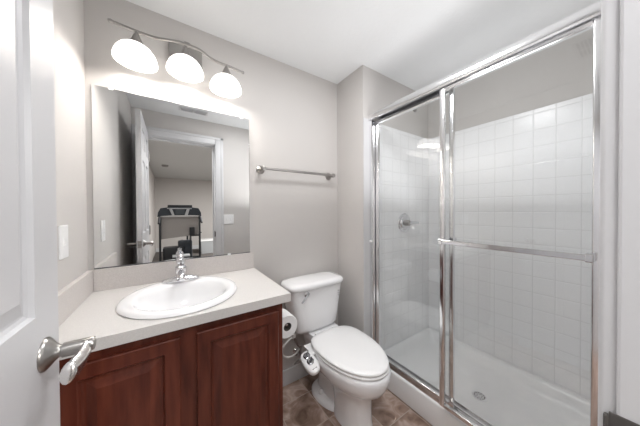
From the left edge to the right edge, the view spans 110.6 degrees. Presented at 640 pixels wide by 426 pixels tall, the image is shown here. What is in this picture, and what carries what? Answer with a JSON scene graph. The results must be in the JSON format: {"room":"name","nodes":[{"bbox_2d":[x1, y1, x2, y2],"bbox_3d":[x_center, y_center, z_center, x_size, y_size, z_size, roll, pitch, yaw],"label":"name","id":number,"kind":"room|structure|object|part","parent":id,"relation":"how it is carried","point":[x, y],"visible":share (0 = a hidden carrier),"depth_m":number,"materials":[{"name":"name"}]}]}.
{"room":"bathroom","nodes":[
{"label":"bathroom","id":0,"kind":"room"},
{"bbox_2d":[53,0,87,290],"bbox_3d":[-0.682,0.100,0.347,0.100,2.282,1.555,-1,1,-34],"label":"wall","id":1,"kind":"structure","parent":0,"point":[68,15],"depth_m":0.86,"materials":[{"name":"grey paint"}]},
{"bbox_2d":[58,225,68,259],"bbox_3d":[-0.914,0.103,0.791,0.008,0.118,0.070,-1,1,-34],"label":"light switch","id":2,"kind":"object","parent":1,"relation":"attached to","point":[63,247],"visible":1,"depth_m":0.78,"materials":[{"name":"white plastic"}]},
{"bbox_2d":[83,0,337,369],"bbox_3d":[-0.533,0.088,1.443,1.568,2.282,0.100,-1,1,-34],"label":"wall","id":3,"kind":"structure","parent":0,"point":[291,112],"depth_m":1.50,"materials":[{"name":"grey paint"}]},
{"bbox_2d":[91,84,249,268],"bbox_3d":[-0.755,-0.174,1.226,0.720,0.868,0.009,-1,1,-34],"label":"wall mirror","id":4,"kind":"object","parent":3,"relation":"attached to","point":[171,179],"visible":0.99,"depth_m":1.18,"materials":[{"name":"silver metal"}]},
{"bbox_2d":[93,252,253,291],"bbox_3d":[-0.741,0.310,1.233,0.742,0.100,0.019,-1,1,-34],"label":"backsplash","id":5,"kind":"structure","parent":3,"relation":"attached to","point":[133,275],"depth_m":1.16,"materials":[{"name":"laminate"}]},
{"bbox_2d":[107,18,243,97],"bbox_3d":[-0.696,-0.796,1.145,0.582,0.227,0.202,-1,1,-34],"label":"vanity light","id":6,"kind":"object","parent":3,"relation":"attached to","point":[184,63],"visible":1,"depth_m":1.11,"materials":[{"name":"white glass"}]},
{"bbox_3d":[-0.849,-0.734,1.021,0.166,0.077,0.166,-1,1,-34],"label":"lamp shade","id":7,"kind":"part","parent":6,"relation":"part of","materials":[{"name":"white glass"}]},
{"bbox_3d":[-0.740,-0.854,1.221,0.158,0.112,0.025,-1,1,-34],"label":"wall plate","id":8,"kind":"part","parent":6,"relation":"part of","materials":[{"name":"silver metal"}]},
{"bbox_3d":[-0.686,-0.750,1.130,0.166,0.077,0.166,-1,1,-34],"label":"lamp shade","id":9,"kind":"part","parent":6,"relation":"part of","materials":[{"name":"white glass"}]},
{"bbox_3d":[-0.526,-0.723,1.237,0.166,0.077,0.166,-1,1,-34],"label":"lamp shade","id":10,"kind":"part","parent":6,"relation":"part of","materials":[{"name":"white glass"}]},
{"bbox_2d":[256,166,334,179],"bbox_3d":[-0.143,-0.289,1.591,0.612,0.056,0.082,-1,1,-34],"label":"towel bar","id":11,"kind":"object","parent":3,"relation":"attached to","point":[260,169],"visible":1,"depth_m":1.52,"materials":[{"name":"silver metal"}]},
{"bbox_3d":[-0.374,-0.286,1.436,0.056,0.056,0.082,-1,1,-34],"label":"post","id":12,"kind":"part","parent":11,"relation":"part of","materials":[{"name":"silver metal"}]},
{"bbox_3d":[0.088,-0.292,1.746,0.056,0.056,0.082,-1,1,-34],"label":"post","id":13,"kind":"part","parent":11,"relation":"part of","materials":[{"name":"silver metal"}]},
{"bbox_2d":[283,363,308,386],"bbox_3d":[-0.148,1.170,1.641,0.730,0.110,0.013,-1,1,-34],"label":"baseboard","id":14,"kind":"structure","parent":3,"relation":"attached to","point":[296,372],"depth_m":1.60,"materials":[{"name":"grey paint"}]},
{"bbox_2d":[293,346,301,357],"bbox_3d":[-0.149,1.000,1.589,0.056,0.096,0.094,-1,1,-34],"label":"shutoff valve","id":15,"kind":"object","parent":3,"relation":"attached to","point":[299,353],"visible":0.59,"depth_m":1.58,"materials":[{"name":"silver metal"}]},
{"bbox_2d":[283,337,299,357],"bbox_3d":[-0.190,0.898,1.496,0.034,0.144,0.165,0,1,38],"label":"hose","id":16,"kind":"object","parent":15,"relation":"attached to","point":[289,339],"visible":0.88,"depth_m":1.47,"materials":[{"name":"white"}]},
{"bbox_2d":[283,373,431,425],"bbox_3d":[0.295,1.254,1.070,2.505,0.050,1.655,-1,1,-34],"label":"floor","id":17,"kind":"structure","parent":0,"point":[300,407],"depth_m":1.37,"materials":[{"name":"brown tile"}]},
{"bbox_2d":[59,304,287,425],"bbox_3d":[-0.574,0.816,1.034,0.827,0.834,0.541,-1,1,-34],"label":"vanity cabinet","id":18,"kind":"object","parent":17,"relation":"on","point":[228,371],"visible":0.77,"depth_m":0.80,"materials":[{"name":"brown wood"}]},
{"bbox_3d":[-0.609,0.773,0.696,0.292,0.678,0.018,-1,1,-34],"label":"door","id":19,"kind":"part","parent":18,"relation":"part of","materials":[{"name":"brown wood"}]},
{"bbox_2d":[58,252,290,359],"bbox_3d":[-0.601,0.331,1.009,0.766,0.138,0.546,-1,1,-34],"label":"countertop","id":20,"kind":"structure","parent":18,"relation":"on","point":[87,305],"depth_m":0.92,"materials":[{"name":"laminate"}]},
{"bbox_2d":[116,276,236,319],"bbox_3d":[-0.605,0.426,0.984,0.442,0.166,0.476,-1,1,-34],"label":"sink","id":21,"kind":"object","parent":20,"relation":"in","point":[155,301],"visible":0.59,"depth_m":1.02,"materials":[{"name":"white ceramic"}]},
{"bbox_2d":[161,254,199,283],"bbox_3d":[-0.683,0.275,1.090,0.166,0.136,0.145,-1,1,-34],"label":"faucet","id":22,"kind":"object","parent":21,"relation":"on","point":[180,269],"visible":1,"depth_m":1.11,"materials":[{"name":"silver metal"}]},
{"bbox_3d":[-0.707,0.331,1.127,0.166,0.024,0.056,-1,1,-34],"label":"plate","id":23,"kind":"part","parent":22,"relation":"part of","materials":[{"name":"silver metal"}]},
{"bbox_3d":[-0.674,0.301,1.077,0.033,0.039,0.113,-1,1,-34],"label":"spout","id":24,"kind":"part","parent":22,"relation":"part of","materials":[{"name":"silver metal"}]},
{"bbox_3d":[-0.708,0.235,1.126,0.041,0.057,0.040,-1,1,-34],"label":"knob","id":25,"kind":"part","parent":22,"relation":"part of","materials":[{"name":"silver metal"}]},
{"bbox_3d":[-0.315,0.770,0.892,0.314,0.678,0.018,-1,1,-34],"label":"door","id":26,"kind":"part","parent":18,"relation":"part of","materials":[{"name":"brown wood"}]},
{"bbox_2d":[282,309,296,337],"bbox_3d":[-0.194,0.586,1.180,0.116,0.116,0.100,-1,1,-34],"label":"toilet paper roll","id":27,"kind":"object","parent":18,"relation":"on","point":[287,317],"visible":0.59,"depth_m":1.15,"materials":[{"name":"white paper"}]},
{"bbox_2d":[281,271,390,425],"bbox_3d":[0.091,0.843,1.371,0.455,0.767,0.707,-1,1,-34],"label":"toilet","id":28,"kind":"object","parent":17,"relation":"on","point":[353,369],"visible":0.98,"depth_m":1.32,"materials":[{"name":"white ceramic"}]},
{"bbox_3d":[-0.020,0.826,1.368,0.128,0.005,0.105,-1,1,-34],"label":"bidet plate","id":29,"kind":"part","parent":28,"relation":"part of","materials":[{"name":"white plastic"}]},
{"bbox_3d":[-0.057,0.853,1.258,0.081,0.068,0.141,-1,1,-34],"label":"bidet panel","id":30,"kind":"part","parent":28,"relation":"part of","materials":[{"name":"white plastic"}]},
{"bbox_3d":[-0.049,0.482,1.567,0.448,0.048,0.221,-1,1,-34],"label":"tank lid","id":31,"kind":"part","parent":28,"relation":"part of","materials":[{"name":"white ceramic"}]},
{"bbox_3d":[-0.053,0.656,1.577,0.414,0.301,0.192,-1,1,-34],"label":"tank","id":32,"kind":"part","parent":28,"relation":"part of","materials":[{"name":"white ceramic"}]},
{"bbox_3d":[0.183,0.800,1.306,0.362,0.023,0.481,-1,1,-34],"label":"seat lid","id":33,"kind":"part","parent":28,"relation":"part of","materials":[{"name":"white plastic"}]},
{"bbox_3d":[0.184,0.821,1.304,0.364,0.017,0.479,-1,1,-34],"label":"seat","id":34,"kind":"part","parent":28,"relation":"part of","materials":[{"name":"white plastic"}]},
{"bbox_2d":[384,327,589,425],"bbox_3d":[1.014,1.145,1.382,0.744,0.154,1.128,-1,1,-34],"label":"shower pan","id":35,"kind":"object","parent":17,"relation":"on","point":[501,393],"visible":0.86,"depth_m":1.42,"materials":[{"name":"white plastic"}]},
{"bbox_2d":[368,0,600,425],"bbox_3d":[0.703,0.179,1.167,0.142,1.792,1.128,-1,1,-34],"label":"shower door","id":36,"kind":"structure","parent":35,"relation":"on","point":[587,18],"depth_m":1.17,"materials":[{"name":"silver metal"}]},
{"bbox_3d":[0.560,-0.651,1.391,0.020,0.022,0.488,-1,1,-34],"label":"rail","id":37,"kind":"part","parent":36,"relation":"part of","materials":[{"name":"silver metal"}]},
{"bbox_3d":[0.569,1.036,1.409,0.020,0.022,0.488,-1,1,-34],"label":"rail","id":38,"kind":"part","parent":36,"relation":"part of","materials":[{"name":"silver metal"}]},
{"bbox_3d":[0.812,1.040,0.987,0.020,0.022,0.498,-1,1,-34],"label":"rail","id":39,"kind":"part","parent":36,"relation":"part of","materials":[{"name":"silver metal"}]},
{"bbox_3d":[0.803,-0.655,0.969,0.020,0.022,0.498,-1,1,-34],"label":"rail","id":40,"kind":"part","parent":36,"relation":"part of","materials":[{"name":"silver metal"}]},
{"bbox_2d":[126,0,599,90],"bbox_3d":[0.283,-1.078,1.045,2.505,0.050,1.655,-1,1,-34],"label":"ceiling","id":41,"kind":"structure","parent":0,"point":[415,44],"depth_m":1.26,"materials":[{"name":"white paint"}]},
{"bbox_2d":[337,65,428,350],"bbox_3d":[0.592,0.076,2.014,0.936,2.282,0.403,-1,1,-34],"label":"wall","id":42,"kind":"structure","parent":0,"point":[404,141],"depth_m":1.76,"materials":[{"name":"white tile"}]},
{"bbox_2d":[398,213,418,231],"bbox_3d":[0.731,0.081,1.823,0.191,0.158,0.068,-1,1,-34],"label":"shower valve","id":43,"kind":"object","parent":42,"relation":"attached to","point":[404,222],"visible":1,"depth_m":1.81,"materials":[{"name":"silver metal"}]},
{"bbox_2d":[428,28,592,399],"bbox_3d":[1.361,0.076,1.610,0.108,2.282,1.140,-1,1,-34],"label":"wall","id":44,"kind":"structure","parent":0,"point":[524,127],"depth_m":1.49,"materials":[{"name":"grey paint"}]},
{"bbox_3d":[0.757,0.092,0.448,2.405,2.282,0.122,-1,1,-34],"label":"wall","id":45,"kind":"structure","parent":0,"visible":0},
{"bbox_2d":[0,0,95,425],"bbox_3d":[-0.363,0.218,0.168,0.165,2.023,0.669,-1,1,-34],"label":"door","id":46,"kind":"structure","parent":45,"relation":"in","point":[31,349],"depth_m":0.37,"materials":[{"name":"grey paint"}]},
{"bbox_3d":[-0.469,0.255,0.417,0.065,0.058,0.058,-1,1,-34],"label":"handle","id":47,"kind":"part","parent":46,"relation":"part of","materials":[{"name":"silver metal"}]},
{"bbox_3d":[-0.437,0.267,0.402,0.022,0.046,0.071,-1,1,-21],"label":"lever","id":48,"kind":"part","parent":46,"relation":"part of","materials":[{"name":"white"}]},
{"bbox_2d":[598,0,619,425],"bbox_3d":[0.068,0.187,0.076,0.840,2.107,0.030,-1,1,-34],"label":"trim","id":49,"kind":"structure","parent":45,"relation":"attached to","point":[610,9],"depth_m":0.26,"materials":[{"name":"grey paint"}]},
{"bbox_2d":[603,0,639,425],"bbox_3d":[0.107,0.223,0.018,0.697,2.035,0.152,-1,1,-34],"label":"trim","id":50,"kind":"structure","parent":45,"relation":"attached to","point":[628,259],"depth_m":0.25,"materials":[{"name":"grey paint"}]},
{"bbox_3d":[0.355,0.267,0.239,0.006,0.070,0.060,-1,1,-34],"label":"strike plate","id":51,"kind":"part","parent":50,"relation":"part of","materials":[{"name":"grey metal"}]}
]}

